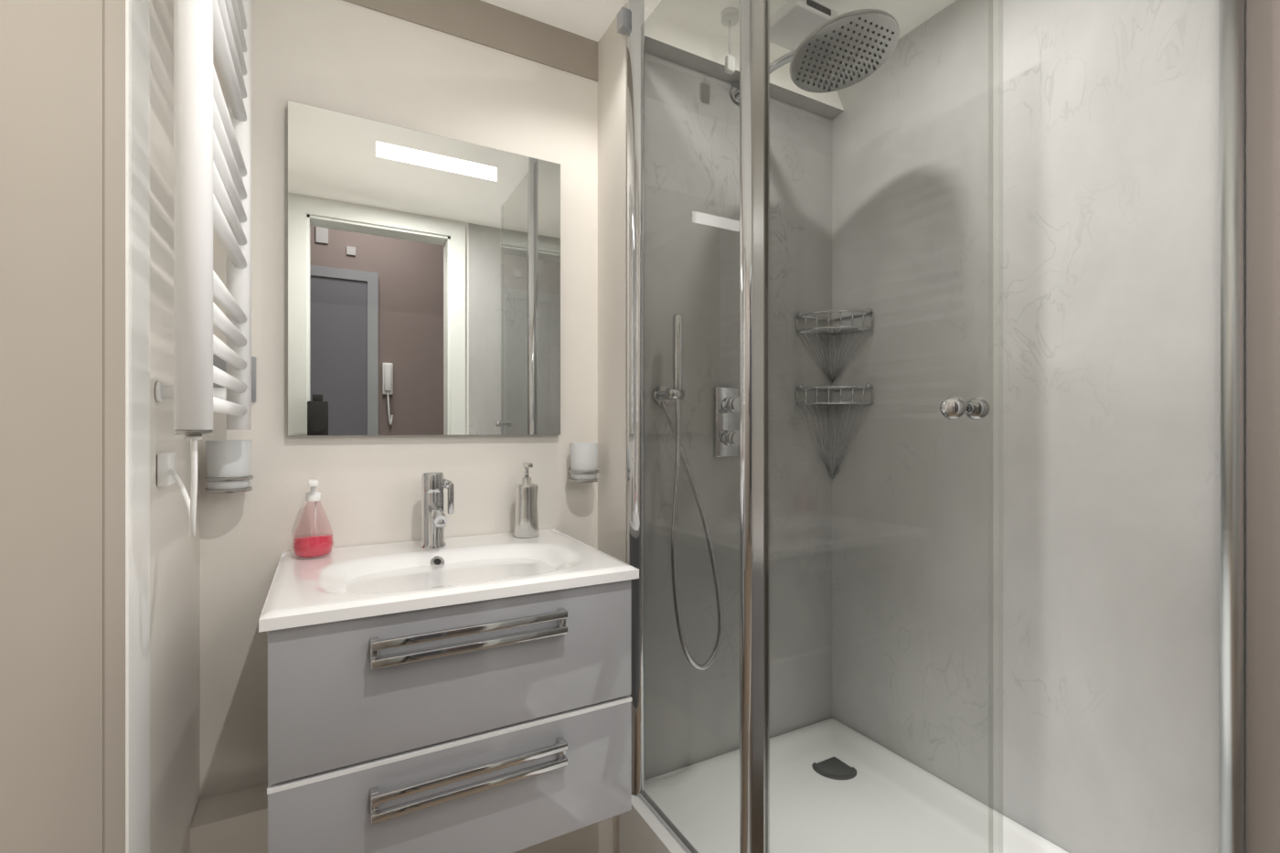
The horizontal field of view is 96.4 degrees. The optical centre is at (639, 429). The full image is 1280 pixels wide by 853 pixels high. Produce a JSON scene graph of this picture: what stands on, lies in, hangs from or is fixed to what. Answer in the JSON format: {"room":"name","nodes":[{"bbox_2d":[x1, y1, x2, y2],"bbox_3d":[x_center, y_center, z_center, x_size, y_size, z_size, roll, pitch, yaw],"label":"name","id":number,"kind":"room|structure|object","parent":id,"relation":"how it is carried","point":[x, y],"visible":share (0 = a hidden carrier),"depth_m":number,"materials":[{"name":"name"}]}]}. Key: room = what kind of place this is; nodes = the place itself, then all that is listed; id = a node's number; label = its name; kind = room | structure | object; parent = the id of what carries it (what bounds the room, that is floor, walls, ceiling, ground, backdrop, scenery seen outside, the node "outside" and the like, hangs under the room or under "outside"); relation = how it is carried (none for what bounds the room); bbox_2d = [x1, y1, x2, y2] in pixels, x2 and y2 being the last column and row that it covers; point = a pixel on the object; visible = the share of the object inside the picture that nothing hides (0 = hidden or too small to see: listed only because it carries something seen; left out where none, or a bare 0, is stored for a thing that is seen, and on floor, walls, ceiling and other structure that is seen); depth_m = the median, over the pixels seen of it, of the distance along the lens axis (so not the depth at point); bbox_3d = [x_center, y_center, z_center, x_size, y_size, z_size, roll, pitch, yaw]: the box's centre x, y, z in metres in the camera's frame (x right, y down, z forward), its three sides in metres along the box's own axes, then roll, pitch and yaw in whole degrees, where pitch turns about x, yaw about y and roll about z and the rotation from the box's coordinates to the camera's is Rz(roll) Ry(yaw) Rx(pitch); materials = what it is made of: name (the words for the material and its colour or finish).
{"room":"bathroom","nodes":[
{"label":"bathroom","id":0,"kind":"room"},
{"bbox_2d":[0,0,125,852],"bbox_3d":[-0.325,0.083,0.173,0.038,2.039,0.935,0,0,-29],"label":"wall","id":1,"kind":"structure","parent":0,"point":[62,426],"depth_m":0.45,"materials":[{"name":"beige paint"}]},
{"bbox_2d":[149,0,200,852],"bbox_3d":[-0.518,0.028,0.357,0.120,2.160,1.720,0,0,-29],"label":"wall","id":2,"kind":"structure","parent":0,"point":[175,673],"depth_m":0.91,"materials":[{"name":"beige paint"}]},
{"bbox_2d":[125,0,149,852],"bbox_3d":[-0.668,0.028,0.762,0.004,2.160,0.097,0,0,-29],"label":"trim","id":3,"kind":"structure","parent":2,"relation":"attached to","point":[137,426],"depth_m":0.75,"materials":[{"name":"white wood"}]},
{"bbox_2d":[154,0,251,536],"bbox_3d":[-0.669,-0.392,0.863,0.098,1.060,0.440,0,0,-29],"label":"towel radiator","id":4,"kind":"object","parent":2,"relation":"attached to","point":[212,159],"visible":1,"depth_m":0.70,"materials":[{"name":"white metal"}]},
{"bbox_2d":[200,0,597,799],"bbox_3d":[-0.577,0.028,1.373,0.990,2.160,0.120,0,0,-29],"label":"wall","id":5,"kind":"structure","parent":0,"point":[348,58],"depth_m":1.28,"materials":[{"name":"beige paint"}]},
{"bbox_2d":[203,439,253,493],"bbox_3d":[-0.805,0.070,1.123,0.079,0.099,0.098,0,0,-29],"label":"cup","id":6,"kind":"object","parent":5,"relation":"attached to","point":[228,465],"visible":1,"depth_m":1.09,"materials":[{"name":"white glass"}]},
{"bbox_2d":[213,354,255,401],"bbox_3d":[-0.825,-0.104,1.159,0.079,0.092,0.017,0,0,-29],"label":"switch plate","id":7,"kind":"object","parent":5,"relation":"attached to","point":[219,363],"visible":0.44,"depth_m":1.17,"materials":[{"name":"grey plastic"}]},
{"bbox_2d":[287,99,560,436],"bbox_3d":[-0.475,-0.337,1.345,0.602,0.700,0.023,0,0,-29],"label":"mirror","id":8,"kind":"object","parent":5,"relation":"attached to","point":[423,282],"visible":0.88,"depth_m":1.31,"materials":[{"name":"grey mirror"}]},
{"bbox_2d":[258,471,639,852],"bbox_3d":[-0.374,0.410,1.137,0.600,0.631,0.484,0,0,-29],"label":"bathroom vanity","id":9,"kind":"object","parent":5,"relation":"attached to","point":[433,690],"visible":0.92,"depth_m":0.94,"materials":[{"name":"grey"}]},
{"bbox_2d":[291,479,334,558],"bbox_3d":[-0.668,0.179,1.170,0.077,0.156,0.077,0,0,-29],"label":"soap bottle","id":10,"kind":"object","parent":9,"relation":"on","point":[314,545],"visible":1,"depth_m":1.15,"materials":[{"name":"clear plastic"}]},
{"bbox_2d":[513,462,538,538],"bbox_3d":[-0.275,0.168,1.387,0.059,0.178,0.060,0,0,-29],"label":"soap dispenser","id":11,"kind":"object","parent":9,"relation":"on","point":[526,521],"visible":1,"depth_m":1.36,"materials":[{"name":"silver metal"}]},
{"bbox_2d":[568,442,598,482],"bbox_3d":[-0.149,0.084,1.481,0.079,0.099,0.098,0,0,-29],"label":"cup","id":12,"kind":"object","parent":5,"relation":"attached to","point":[582,467],"visible":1,"depth_m":1.44,"materials":[{"name":"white glass"}]},
{"bbox_2d":[190,782,612,852],"bbox_3d":[-0.473,0.923,1.308,0.870,0.370,0.095,0,0,-29],"label":"wall","id":13,"kind":"structure","parent":0,"point":[234,822],"depth_m":1.11,"materials":[{"name":"beige paint"}]},
{"bbox_2d":[597,1,831,852],"bbox_3d":[0.260,0.028,1.733,0.827,2.160,0.290,0,0,-29],"label":"wall","id":14,"kind":"structure","parent":0,"point":[613,292],"depth_m":1.53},
{"bbox_2d":[342,0,843,118],"bbox_3d":[-0.135,-1.000,1.424,1.575,0.105,0.215,0,0,-29],"label":"ceiling beam","id":15,"kind":"structure","parent":14,"relation":"attached to","point":[496,27],"depth_m":1.46,"materials":[{"name":"beige paint"}]},
{"bbox_2d":[652,313,723,670],"bbox_3d":[0.123,0.148,1.424,0.144,0.864,0.119,0,0,-29],"label":"shower","id":16,"kind":"object","parent":14,"relation":"attached to","point":[681,452],"depth_m":1.40,"materials":[{"name":"silver metal"}]},
{"bbox_2d":[714,386,739,457],"bbox_3d":[0.246,-0.021,1.528,0.078,0.187,0.055,0,0,-29],"label":"shower mixer","id":17,"kind":"object","parent":14,"relation":"attached to","point":[734,431],"depth_m":1.53,"materials":[{"name":"silver metal"}]},
{"bbox_2d":[729,9,899,104],"bbox_3d":[0.408,-0.887,1.391,0.236,0.126,0.450,0,0,-29],"label":"shower head","id":18,"kind":"object","parent":14,"relation":"attached to","point":[869,29],"depth_m":1.28},
{"bbox_2d":[796,308,873,479],"bbox_3d":[0.556,-0.097,1.642,0.152,0.495,0.153,0,0,-29],"label":"basket","id":19,"kind":"object","parent":14,"relation":"attached to","point":[833,334],"depth_m":1.67,"materials":[{"name":"silver metal"}]},
{"bbox_2d":[480,0,955,64],"bbox_3d":[0.197,-1.092,0.816,1.815,0.080,1.840,0,0,-29],"label":"ceiling","id":20,"kind":"structure","parent":0,"point":[592,19],"depth_m":1.44,"materials":[{"name":"white paint"}]},
{"bbox_2d":[721,7,738,74],"bbox_3d":[0.227,-0.977,1.445,0.044,0.149,0.044,0,0,-29],"label":"pull cord","id":21,"kind":"object","parent":20,"relation":"hanging from","point":[732,24],"depth_m":1.44,"materials":[{"name":"white plastic"}]},
{"bbox_2d":[769,0,838,51],"bbox_3d":[0.405,-1.036,1.463,0.140,0.031,0.142,0,0,-29],"label":"cover","id":22,"kind":"object","parent":20,"relation":"attached to","point":[786,5],"depth_m":1.43,"materials":[{"name":"white plastic"}]},
{"bbox_2d":[832,0,1279,852],"bbox_3d":[1.005,0.028,1.091,0.132,2.160,1.550,0,0,-29],"label":"wall","id":23,"kind":"structure","parent":0,"point":[1108,455],"depth_m":1.19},
{"bbox_3d":[0.197,1.138,0.816,1.815,0.060,1.840,0,0,-29],"label":"floor","id":24,"kind":"structure","parent":0,"visible":0},
{"bbox_2d":[618,717,1069,852],"bbox_3d":[0.487,0.988,1.167,0.725,0.239,0.918,0,0,-29],"label":"shower tray","id":25,"kind":"object","parent":24,"relation":"on","point":[643,828],"visible":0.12,"depth_m":1.37,"materials":[{"name":"white ceramic"}]},
{"bbox_2d":[617,0,1244,852],"bbox_3d":[0.474,-0.083,1.171,0.722,1.898,0.900,0,0,-29],"label":"shower enclosure","id":26,"kind":"object","parent":25,"relation":"on","point":[754,494],"visible":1,"depth_m":0.96,"materials":[{"name":"clear glass"}]}
]}

